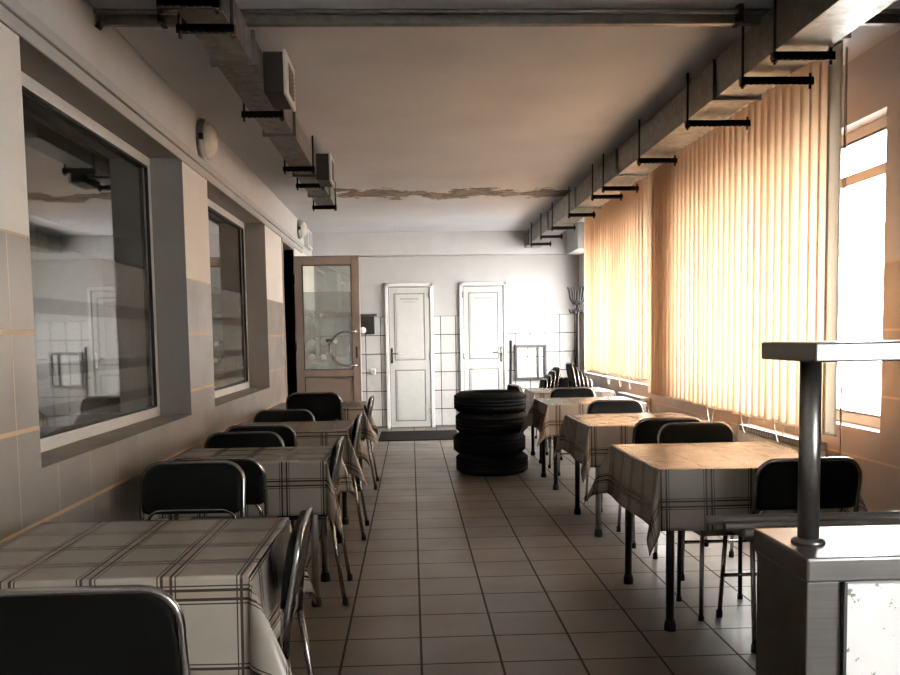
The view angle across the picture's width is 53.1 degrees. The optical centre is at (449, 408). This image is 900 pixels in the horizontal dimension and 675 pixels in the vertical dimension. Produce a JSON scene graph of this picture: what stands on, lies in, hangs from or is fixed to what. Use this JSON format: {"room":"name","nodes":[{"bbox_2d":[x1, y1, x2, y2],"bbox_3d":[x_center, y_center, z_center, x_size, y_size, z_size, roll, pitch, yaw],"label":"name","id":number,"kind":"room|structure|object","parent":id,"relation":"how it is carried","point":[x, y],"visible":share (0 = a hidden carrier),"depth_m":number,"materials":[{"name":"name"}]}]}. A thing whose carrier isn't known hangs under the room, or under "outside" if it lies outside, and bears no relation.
{"room":"eatery","nodes":[
{"label":"eatery","id":0,"kind":"room"},
{"bbox_2d":[28,214,77,434],"bbox_3d":[-4.736,-0.389,4.765,0.150,2.850,16.760,-1,5,-2],"label":"wall","id":1,"kind":"structure","parent":0,"point":[49,250],"depth_m":11.22,"materials":[{"name":"paint"}]},
{"bbox_2d":[0,0,316,543],"bbox_3d":[-1.744,-0.446,4.890,0.260,2.850,16.760,-1,5,-2],"label":"wall","id":2,"kind":"structure","parent":0,"point":[98,477],"depth_m":4.75,"materials":[{"name":"beige paint"}]},
{"bbox_2d":[21,71,159,452],"bbox_3d":[-1.826,-0.658,4.483,0.060,1.600,2.330,-1,5,-2],"label":"window","id":3,"kind":"structure","parent":2,"relation":"in","point":[106,182],"depth_m":4.81,"materials":[{"name":"white plastic"}]},
{"bbox_2d":[0,0,303,252],"bbox_3d":[-1.586,-1.465,4.083,0.029,0.105,15.300,-1,5,-2],"label":"trim","id":4,"kind":"structure","parent":2,"relation":"attached to","point":[13,14],"depth_m":4.23,"materials":[{"name":"paint"}]},
{"bbox_2d":[196,118,218,161],"bbox_3d":[-1.632,-1.814,6.106,0.117,0.291,0.302,-1,5,-2],"label":"lamp","id":5,"kind":"object","parent":2,"relation":"attached to","point":[207,141],"visible":0.98,"depth_m":6.02,"materials":[{"name":"white glass"}]},
{"bbox_2d":[208,199,249,397],"bbox_3d":[-1.959,-0.901,7.565,0.060,1.600,2.480,-1,5,-2],"label":"window","id":6,"kind":"structure","parent":2,"relation":"in","point":[226,232],"depth_m":8.01,"materials":[{"name":"white plastic"}]},
{"bbox_2d":[281,237,296,398],"bbox_3d":[-1.977,-0.710,10.466,0.270,2.500,1.030,-1,5,-2],"label":"trim","id":7,"kind":"structure","parent":2,"relation":"attached to","point":[285,245],"depth_m":10.85,"materials":[{"name":"black"}]},
{"bbox_2d":[297,219,307,238],"bbox_3d":[-1.861,-2.260,11.383,0.117,0.247,0.256,-1,5,-2],"label":"lamp","id":8,"kind":"object","parent":2,"relation":"attached to","point":[302,229],"visible":1,"depth_m":11.31,"materials":[{"name":"white glass"}]},
{"bbox_2d":[304,229,312,249],"bbox_3d":[-1.923,-2.287,12.237,0.065,0.240,0.500,-1,5,-2],"label":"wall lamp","id":9,"kind":"object","parent":2,"relation":"attached to","point":[308,244],"visible":0.86,"depth_m":12.07,"materials":[{"name":"white plastic"}]},
{"bbox_2d":[292,255,362,443],"bbox_3d":[-1.471,-0.669,10.875,0.798,2.316,0.123,-1,5,-1],"label":"door","id":10,"kind":"structure","parent":2,"relation":"in","point":[347,383],"depth_m":10.87,"materials":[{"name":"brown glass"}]},
{"bbox_2d":[314,254,578,425],"bbox_3d":[-1.481,-1.126,13.387,7.400,2.850,0.250,-1,5,-2],"label":"wall","id":11,"kind":"structure","parent":0,"point":[539,302],"depth_m":13.30,"materials":[{"name":"white paint"}]},
{"bbox_2d":[360,314,376,334],"bbox_3d":[-1.204,-1.230,13.185,0.280,0.300,0.160,-1,5,-2],"label":"dispenser","id":12,"kind":"object","parent":11,"relation":"attached to","point":[367,320],"visible":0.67,"depth_m":13.14,"materials":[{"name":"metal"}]},
{"bbox_2d":[370,369,375,374],"bbox_3d":[-1.136,-0.538,13.305,0.080,0.090,0.034,-1,5,-2],"label":"wall socket","id":13,"kind":"object","parent":11,"relation":"attached to","point":[372,371],"visible":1,"depth_m":13.29,"materials":[{"name":"white plastic"}]},
{"bbox_2d":[384,283,434,427],"bbox_3d":[-0.588,-0.770,13.277,0.710,2.130,0.100,-1,5,-2],"label":"door","id":14,"kind":"structure","parent":11,"relation":"in","point":[409,322],"depth_m":13.28,"materials":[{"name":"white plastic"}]},
{"bbox_2d":[376,425,455,427],"bbox_3d":[-0.004,0.262,13.428,3.900,0.030,0.012,-1,5,-2],"label":"baseboard","id":15,"kind":"structure","parent":11,"relation":"attached to","point":[435,425],"depth_m":13.40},
{"bbox_2d":[312,230,566,256],"bbox_3d":[-0.042,-2.391,13.113,3.900,0.330,0.220,-1,5,-2],"label":"ceiling beam","id":16,"kind":"structure","parent":11,"relation":"attached to","point":[448,243],"depth_m":13.00,"materials":[{"name":"paint"}]},
{"bbox_2d":[459,282,507,390],"bbox_3d":[0.500,-0.791,13.323,0.700,2.130,0.100,-1,5,-2],"label":"door","id":17,"kind":"structure","parent":11,"relation":"in","point":[482,305],"depth_m":13.30,"materials":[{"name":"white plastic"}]},
{"bbox_2d":[515,344,546,379],"bbox_3d":[1.201,-0.682,13.382,0.470,0.520,0.060,-1,5,-2],"label":"access hatch","id":18,"kind":"object","parent":11,"relation":"attached to","point":[530,360],"visible":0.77,"depth_m":13.38,"materials":[{"name":"metal"}]},
{"bbox_2d":[22,0,899,232],"bbox_3d":[-1.139,-1.930,4.824,7.400,0.100,17.210,-1,5,-2],"label":"ceiling","id":19,"kind":"structure","parent":0,"point":[423,129],"depth_m":5.86,"materials":[{"name":"paint"}]},
{"bbox_2d":[156,0,336,210],"bbox_3d":[-1.032,-1.802,5.587,0.333,0.280,7.100,-1,5,-2],"label":"ventilation duct","id":20,"kind":"object","parent":19,"relation":"hanging from","point":[264,82],"visible":1,"depth_m":4.56,"materials":[{"name":"metal"}]},
{"bbox_2d":[93,3,899,30],"bbox_3d":[0.343,-1.796,4.160,3.900,0.109,0.090,-1,5,-2],"label":"ceiling beam","id":21,"kind":"structure","parent":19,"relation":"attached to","point":[737,16],"depth_m":4.14,"materials":[{"name":"metal"}]},
{"bbox_2d":[584,177,647,389],"bbox_3d":[1.767,-1.286,9.855,0.060,2.063,3.020,-1,5,-2],"label":"vertical blinds","id":22,"kind":"object","parent":19,"relation":"hanging from","point":[616,239],"visible":0.91,"depth_m":9.48,"materials":[{"name":"beige fabric"}]},
{"bbox_2d":[524,0,896,247],"bbox_3d":[1.488,-1.939,7.090,0.383,0.325,11.900,-1,5,-2],"label":"ventilation duct","id":23,"kind":"object","parent":19,"relation":"hanging from","point":[794,33],"visible":1,"depth_m":4.84,"materials":[{"name":"metal"}]},
{"bbox_2d":[648,33,850,442],"bbox_3d":[1.915,-0.965,6.452,0.060,2.168,3.740,-1,5,-2],"label":"vertical blinds","id":24,"kind":"object","parent":19,"relation":"hanging from","point":[744,228],"visible":0.82,"depth_m":5.78,"materials":[{"name":"beige fabric"}]},
{"bbox_2d":[839,47,847,456],"bbox_3d":[2.007,-0.733,4.602,0.019,2.150,0.068,1,5,24],"label":"blind cord","id":25,"kind":"object","parent":24,"relation":"hanging from","point":[846,55],"visible":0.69,"depth_m":4.59,"materials":[{"name":"white plastic"}]},
{"bbox_2d":[289,426,756,674],"bbox_3d":[-1.093,1.010,5.058,7.400,0.100,17.210,-1,5,-2],"label":"floor","id":26,"kind":"structure","parent":0,"point":[454,572],"depth_m":4.82,"materials":[{"name":"tile"}]},
{"bbox_2d":[0,585,189,674],"bbox_3d":[-0.812,0.775,2.195,0.491,0.818,0.510,-1,5,-2],"label":"dining chair","id":27,"kind":"object","parent":26,"relation":"on","point":[109,629],"visible":0.93,"depth_m":1.96,"materials":[{"name":"black plastic"}]},
{"bbox_2d":[140,460,245,519],"bbox_3d":[-1.118,0.655,3.759,0.491,0.818,0.510,-1,5,0],"label":"dining chair","id":28,"kind":"object","parent":26,"relation":"on","point":[204,486],"visible":0.49,"depth_m":3.91,"materials":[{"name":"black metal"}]},
{"bbox_2d":[167,457,276,519],"bbox_3d":[-1.056,0.611,4.300,0.491,0.818,0.510,-1,5,0],"label":"dining chair","id":29,"kind":"object","parent":26,"relation":"on","point":[255,474],"visible":0.23,"depth_m":4.07,"materials":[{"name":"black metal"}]},
{"bbox_2d":[204,431,284,447],"bbox_3d":[-1.162,0.560,4.964,0.491,0.818,0.510,-1,5,-2],"label":"dining chair","id":30,"kind":"object","parent":26,"relation":"on","point":[258,438],"visible":0.26,"depth_m":5.12,"materials":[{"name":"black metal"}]},
{"bbox_2d":[172,515,329,607],"bbox_3d":[-1.016,0.615,4.724,0.800,0.738,0.620,-1,5,-2],"label":"dining table","id":31,"kind":"object","parent":26,"relation":"on","point":[325,576],"visible":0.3,"depth_m":4.51,"materials":[{"name":"metal"}]},
{"bbox_2d":[144,446,356,534],"bbox_3d":[-1.016,0.413,4.713,1.041,0.349,0.899,-1,5,-2],"label":"tablecloth","id":32,"kind":"object","parent":31,"relation":"on","point":[298,478],"visible":0.46,"depth_m":4.39,"materials":[{"name":"beige fabric"}]},
{"bbox_2d":[224,424,296,446],"bbox_3d":[-1.188,0.492,5.821,0.491,0.818,0.510,-1,5,-3],"label":"dining chair","id":33,"kind":"object","parent":26,"relation":"on","point":[289,437],"visible":0.15,"depth_m":5.57,"materials":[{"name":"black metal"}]},
{"bbox_2d":[253,409,314,421],"bbox_3d":[-1.226,0.434,6.558,0.491,0.818,0.510,-1,5,-2],"label":"dining chair","id":34,"kind":"object","parent":26,"relation":"on","point":[278,415],"visible":0.2,"depth_m":6.72,"materials":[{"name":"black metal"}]},
{"bbox_2d":[277,507,313,674],"bbox_3d":[-0.644,0.732,2.693,0.510,0.818,0.491,-1,5,-4],"label":"dining chair","id":35,"kind":"object","parent":26,"relation":"on","point":[292,591],"visible":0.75,"depth_m":2.50,"materials":[{"name":"silver metal"}]},
{"bbox_2d":[286,392,342,420],"bbox_3d":[-1.112,0.261,7.573,0.491,0.818,0.510,-1,5,-2],"label":"dining chair","id":36,"kind":"object","parent":26,"relation":"on","point":[323,405],"visible":0.37,"depth_m":7.33,"materials":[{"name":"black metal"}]},
{"bbox_2d":[277,436,352,605],"bbox_3d":[-0.787,0.573,4.726,0.510,0.818,0.491,-1,5,-3],"label":"dining chair","id":37,"kind":"object","parent":26,"relation":"on","point":[337,450],"visible":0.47,"depth_m":4.53,"materials":[{"name":"silver metal"}]},
{"bbox_2d":[315,418,340,420],"bbox_3d":[-1.113,0.346,7.640,0.491,0.818,0.510,-1,5,-2],"label":"dining chair","id":38,"kind":"object","parent":26,"relation":"on","point":[340,418],"visible":0.13,"depth_m":7.42,"materials":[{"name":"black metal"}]},
{"bbox_2d":[291,413,368,539],"bbox_3d":[-0.830,0.457,6.185,0.510,0.818,0.491,-1,5,-2],"label":"dining chair","id":39,"kind":"object","parent":26,"relation":"on","point":[357,424],"visible":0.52,"depth_m":5.98,"materials":[{"name":"silver metal"}]},
{"bbox_2d":[336,491,348,543],"bbox_3d":[-1.079,0.501,6.178,0.800,0.738,0.740,-1,5,-2],"label":"dining table","id":40,"kind":"object","parent":26,"relation":"on","point":[345,521],"visible":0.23,"depth_m":6.49,"materials":[{"name":"metal"}]},
{"bbox_2d":[238,420,369,485],"bbox_3d":[-1.062,0.304,6.168,1.022,0.360,0.957,-1,5,-2],"label":"tablecloth","id":41,"kind":"object","parent":40,"relation":"on","point":[309,433],"visible":0.41,"depth_m":5.79,"materials":[{"name":"beige fabric"}]},
{"bbox_2d":[355,457,362,491],"bbox_3d":[-1.165,0.344,8.160,0.800,0.738,0.760,-1,5,-2],"label":"dining table","id":42,"kind":"object","parent":26,"relation":"on","point":[359,458],"visible":0.09,"depth_m":7.89,"materials":[{"name":"metal"}]},
{"bbox_2d":[268,401,379,446],"bbox_3d":[-1.159,0.146,8.154,1.071,0.358,1.026,-1,5,-2],"label":"tablecloth","id":43,"kind":"object","parent":42,"relation":"on","point":[351,409],"visible":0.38,"depth_m":7.76,"materials":[{"name":"beige fabric"}]},
{"bbox_2d":[360,395,378,489],"bbox_3d":[-0.915,0.301,8.167,0.510,0.818,0.491,-1,5,-2],"label":"dining chair","id":44,"kind":"object","parent":26,"relation":"on","point":[370,403],"visible":0.45,"depth_m":7.97,"materials":[{"name":"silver metal"}]},
{"bbox_2d":[378,430,457,441],"bbox_3d":[-0.418,0.370,12.235,1.070,0.012,1.150,-1,5,-2],"label":"door mat","id":45,"kind":"object","parent":26,"relation":"on","point":[426,435],"visible":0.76,"depth_m":12.16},
{"bbox_2d":[456,451,527,476],"bbox_3d":[0.415,0.531,8.895,0.710,0.199,0.710,-1,5,-2],"label":"tyre","id":46,"kind":"object","parent":26,"relation":"on","point":[513,464],"visible":0.8,"depth_m":8.60,"materials":[{"name":"rubber"}]},
{"bbox_2d":[453,432,525,455],"bbox_3d":[0.387,0.333,8.868,0.710,0.199,0.710,1,5,27],"label":"tyre","id":47,"kind":"object","parent":46,"relation":"on","point":[463,443],"visible":0.88,"depth_m":8.57,"materials":[{"name":"rubber"}]},
{"bbox_2d":[455,411,527,434],"bbox_3d":[0.409,0.132,8.864,0.710,0.199,0.710,3,6,40],"label":"tyre","id":48,"kind":"object","parent":47,"relation":"on","point":[506,423],"visible":0.87,"depth_m":8.56,"materials":[{"name":"rubber"}]},
{"bbox_2d":[454,389,525,413],"bbox_3d":[0.393,-0.067,8.852,0.710,0.199,0.710,1,5,20],"label":"tyre","id":49,"kind":"object","parent":48,"relation":"on","point":[486,401],"visible":1,"depth_m":8.57,"materials":[{"name":"rubber"}]},
{"bbox_2d":[509,340,511,383],"bbox_3d":[0.891,-0.362,13.273,0.040,1.276,0.224,0,5,10],"label":"leaning board","id":50,"kind":"object","parent":26,"relation":"on","point":[510,341],"visible":0.64,"depth_m":13.28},
{"bbox_2d":[507,384,562,459],"bbox_3d":[0.902,0.144,9.783,0.510,0.818,0.491,-2,5,-14],"label":"dining chair","id":51,"kind":"object","parent":26,"relation":"on","point":[509,386],"visible":0.27,"depth_m":9.70,"materials":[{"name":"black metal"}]},
{"bbox_2d":[522,378,549,443],"bbox_3d":[0.936,0.051,10.938,0.510,0.818,0.491,-1,5,-2],"label":"dining chair","id":52,"kind":"object","parent":26,"relation":"on","point":[543,383],"visible":0.2,"depth_m":10.77,"materials":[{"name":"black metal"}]},
{"bbox_2d":[544,374,552,438],"bbox_3d":[0.986,0.004,10.937,0.510,0.818,0.491,-1,5,-2],"label":"dining chair","id":53,"kind":"object","parent":52,"relation":"on","point":[547,376],"visible":0.16,"depth_m":10.72,"materials":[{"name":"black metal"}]},
{"bbox_2d":[548,370,555,387],"bbox_3d":[1.035,-0.044,10.935,0.510,0.818,0.491,-1,5,-2],"label":"dining chair","id":54,"kind":"object","parent":53,"relation":"on","point":[553,373],"visible":0.25,"depth_m":10.71,"materials":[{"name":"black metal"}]},
{"bbox_2d":[552,366,559,387],"bbox_3d":[1.084,-0.092,10.933,0.510,0.818,0.491,-1,5,-2],"label":"dining chair","id":55,"kind":"object","parent":54,"relation":"on","point":[557,369],"visible":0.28,"depth_m":10.71,"materials":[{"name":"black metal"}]},
{"bbox_2d":[531,426,541,463],"bbox_3d":[1.278,0.178,9.758,0.820,0.738,0.800,-1,5,-2],"label":"dining table","id":56,"kind":"object","parent":26,"relation":"on","point":[532,427],"visible":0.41,"depth_m":10.06,"materials":[{"name":"metal"}]},
{"bbox_2d":[524,387,615,413],"bbox_3d":[1.275,-0.028,9.726,1.084,0.337,1.060,-1,5,-2],"label":"tablecloth","id":57,"kind":"object","parent":56,"relation":"on","point":[531,393],"visible":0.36,"depth_m":9.53,"materials":[{"name":"beige fabric"}]},
{"bbox_2d":[541,436,558,489],"bbox_3d":[1.247,0.306,8.161,0.840,0.738,0.860,-1,5,-2],"label":"dining table","id":58,"kind":"object","parent":26,"relation":"on","point":[555,438],"visible":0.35,"depth_m":7.80,"materials":[{"name":"metal"}]},
{"bbox_2d":[520,397,648,446],"bbox_3d":[1.237,0.110,8.149,1.092,0.360,1.101,-1,5,-2],"label":"tablecloth","id":59,"kind":"object","parent":58,"relation":"on","point":[547,415],"visible":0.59,"depth_m":7.72,"materials":[{"name":"beige fabric"}]},
{"bbox_2d":[535,377,572,438],"bbox_3d":[1.347,0.003,11.464,0.491,0.818,0.510,-1,5,-4],"label":"dining chair","id":60,"kind":"object","parent":26,"relation":"on","point":[563,381],"visible":0.06,"depth_m":11.23,"materials":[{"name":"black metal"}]},
{"bbox_2d":[548,387,594,475],"bbox_3d":[1.238,0.215,8.826,0.491,0.818,0.510,-1,5,-2],"label":"dining chair","id":61,"kind":"object","parent":26,"relation":"on","point":[559,392],"visible":0.34,"depth_m":8.98,"materials":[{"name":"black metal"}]},
{"bbox_2d":[567,286,583,367],"bbox_3d":[1.777,-0.686,12.523,0.332,2.001,0.332,-1,5,-2],"label":"coat stand","id":62,"kind":"object","parent":26,"relation":"on","point":[577,296],"visible":0.67,"depth_m":12.46,"materials":[{"name":"grey metal"}]},
{"bbox_2d":[575,342,576,366],"bbox_3d":[1.832,-0.467,13.266,0.047,1.456,0.334,2,5,32],"label":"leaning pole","id":63,"kind":"object","parent":26,"relation":"on","point":[576,342],"visible":0.31,"depth_m":13.28,"materials":[{"name":"grey metal"}]},
{"bbox_2d":[574,460,601,536],"bbox_3d":[1.315,0.449,6.357,0.840,0.738,0.900,-1,5,-2],"label":"dining table","id":64,"kind":"object","parent":26,"relation":"on","point":[577,511],"visible":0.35,"depth_m":5.99,"materials":[{"name":"metal"}]},
{"bbox_2d":[553,412,709,481],"bbox_3d":[1.331,0.251,6.329,1.074,0.356,1.146,-1,5,-2],"label":"tablecloth","id":65,"kind":"object","parent":64,"relation":"on","point":[588,438],"visible":0.54,"depth_m":6.06,"materials":[{"name":"beige fabric"}]},
{"bbox_2d":[584,399,643,511],"bbox_3d":[1.336,0.356,7.024,0.491,0.818,0.510,-1,5,-2],"label":"dining chair","id":66,"kind":"object","parent":26,"relation":"on","point":[621,405],"visible":0.28,"depth_m":7.18,"materials":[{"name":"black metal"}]},
{"bbox_2d":[624,509,675,631],"bbox_3d":[1.317,0.600,4.452,0.830,0.738,0.930,-1,5,-2],"label":"dining table","id":67,"kind":"object","parent":26,"relation":"on","point":[669,624],"visible":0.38,"depth_m":4.05,"materials":[{"name":"metal"}]},
{"bbox_2d":[583,441,867,556],"bbox_3d":[1.305,0.403,4.434,1.100,0.358,1.143,-1,5,-2],"label":"tablecloth","id":68,"kind":"object","parent":67,"relation":"on","point":[668,486],"visible":0.68,"depth_m":4.03,"materials":[{"name":"beige fabric"}]},
{"bbox_2d":[616,417,708,548],"bbox_3d":[1.366,0.448,5.868,0.491,0.818,0.510,-1,5,-2],"label":"dining chair","id":69,"kind":"object","parent":26,"relation":"on","point":[645,431],"visible":0.27,"depth_m":5.62,"materials":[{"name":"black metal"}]},
{"bbox_2d":[653,422,756,580],"bbox_3d":[1.458,0.507,5.113,0.491,0.818,0.510,-1,5,-2],"label":"dining chair","id":70,"kind":"object","parent":26,"relation":"on","point":[673,432],"visible":0.38,"depth_m":5.27,"materials":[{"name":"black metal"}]},
{"bbox_2d":[676,530,742,621],"bbox_3d":[1.314,0.750,4.358,0.344,0.455,0.343,-1,5,-4],"label":"stool","id":71,"kind":"object","parent":26,"relation":"on","point":[701,533],"visible":0.43,"depth_m":4.20,"materials":[{"name":"black metal"}]},
{"bbox_2d":[716,457,861,653],"bbox_3d":[1.491,0.595,3.997,0.491,0.818,0.510,-1,5,-2],"label":"dining chair","id":72,"kind":"object","parent":26,"relation":"on","point":[775,484],"visible":0.52,"depth_m":3.77,"materials":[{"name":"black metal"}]},
{"bbox_2d":[705,340,899,674],"bbox_3d":[1.433,0.494,2.109,1.500,1.318,0.620,-1,5,-2],"label":"counter","id":73,"kind":"object","parent":26,"relation":"on","point":[828,584],"depth_m":1.82,"materials":[{"name":"silver metal"}]},
{"bbox_2d":[753,525,899,582],"bbox_3d":[1.437,0.292,1.923,1.500,0.050,0.280,-1,5,-2],"label":"countertop","id":74,"kind":"structure","parent":73,"relation":"on","point":[849,553],"depth_m":1.81,"materials":[{"name":"silver metal"}]},
{"bbox_3d":[-0.927,0.777,2.672,0.800,0.738,0.740,-1,5,-2],"label":"dining table","id":75,"kind":"object","parent":26,"relation":"on","visible":0,"materials":[{"name":"fabric tablecloth"},{"name":"painted steel"},{"name":"black rubber"}]},
{"bbox_2d":[0,517,315,674],"bbox_3d":[-0.907,0.575,2.665,1.060,0.349,0.974,-1,5,-2],"label":"tablecloth","id":76,"kind":"object","parent":75,"relation":"on","point":[225,576],"visible":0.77,"depth_m":2.42,"materials":[{"name":"beige fabric"}]},
{"bbox_3d":[1.880,0.041,10.878,0.510,0.818,0.491,-1,5,-2],"label":"dining chair","id":77,"kind":"object","parent":26,"relation":"on","visible":0},
{"bbox_2d":[584,375,589,386],"bbox_3d":[1.824,-0.005,10.872,0.510,0.818,0.491,-1,5,-2],"label":"dining chair","id":78,"kind":"object","parent":77,"relation":"on","point":[586,377],"visible":0.11,"depth_m":10.62,"materials":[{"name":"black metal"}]},
{"bbox_2d":[577,371,585,386],"bbox_3d":[1.768,-0.050,10.866,0.510,0.818,0.491,-1,5,-2],"label":"dining chair","id":79,"kind":"object","parent":78,"relation":"on","point":[583,381],"visible":0.17,"depth_m":10.62,"materials":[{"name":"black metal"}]},
{"bbox_2d":[572,367,581,386],"bbox_3d":[1.713,-0.096,10.860,0.510,0.818,0.491,-1,5,-2],"label":"dining chair","id":80,"kind":"object","parent":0,"point":[579,383],"visible":0.27,"depth_m":10.62,"materials":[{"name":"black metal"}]},
{"bbox_2d":[566,362,576,386],"bbox_3d":[1.657,-0.142,10.854,0.510,0.818,0.491,-1,5,-2],"label":"dining chair","id":81,"kind":"object","parent":80,"relation":"on","point":[570,368],"visible":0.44,"depth_m":10.73,"materials":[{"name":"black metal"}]},
{"bbox_2d":[579,30,899,511],"bbox_3d":[2.412,-0.525,5.063,0.260,2.850,16.760,-1,5,-2],"label":"wall","id":82,"kind":"structure","parent":0,"point":[873,79],"depth_m":4.83,"materials":[{"name":"beige paint"}]},
{"bbox_2d":[566,222,583,254],"bbox_3d":[1.820,-2.373,12.638,0.220,0.350,0.890,-1,5,-2],"label":"trim","id":83,"kind":"structure","parent":82,"relation":"attached to","point":[575,239],"depth_m":12.38,"materials":[{"name":"paint"}]},
{"bbox_2d":[592,371,647,382],"bbox_3d":[2.163,-1.192,10.717,0.064,1.710,4.550,-1,5,-2],"label":"window","id":84,"kind":"structure","parent":82,"relation":"in","point":[644,381],"depth_m":11.09,"materials":[{"name":"white plastic"}]},
{"bbox_2d":[617,392,650,412],"bbox_3d":[2.027,0.185,9.992,0.108,0.665,1.100,-1,5,-2],"label":"panel radiator","id":85,"kind":"object","parent":82,"relation":"attached to","point":[647,400],"visible":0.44,"depth_m":9.70,"materials":[{"name":"white metal"}]},
{"bbox_2d":[617,392,650,402],"bbox_3d":[2.025,-0.124,9.967,0.104,0.045,1.100,-1,5,-2],"label":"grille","id":86,"kind":"object","parent":85,"relation":"attached to","point":[619,394],"depth_m":9.77,"materials":[{"name":"white metal"}]},
{"bbox_2d":[738,424,826,456],"bbox_3d":[2.197,0.495,6.058,0.108,0.665,1.200,-1,5,-2],"label":"panel radiator","id":87,"kind":"object","parent":82,"relation":"attached to","point":[755,433],"visible":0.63,"depth_m":6.09,"materials":[{"name":"white metal"}]},
{"bbox_2d":[836,116,886,428],"bbox_3d":[2.337,-0.834,6.185,0.107,1.710,2.850,-1,5,-2],"label":"window","id":88,"kind":"structure","parent":82,"relation":"in","point":[876,172],"depth_m":5.21,"materials":[{"name":"white plastic"}]},
{"label":"outside","id":89,"kind":"structure","parent":0,"visible":0},
{"bbox_2d":[838,395,880,414],"bbox_3d":[8.166,0.974,7.458,11.100,0.100,30.000,-1,5,-2],"label":"ground","id":90,"kind":"structure","parent":89,"point":[866,404],"depth_m":20.12,"materials":[{"name":"white"}]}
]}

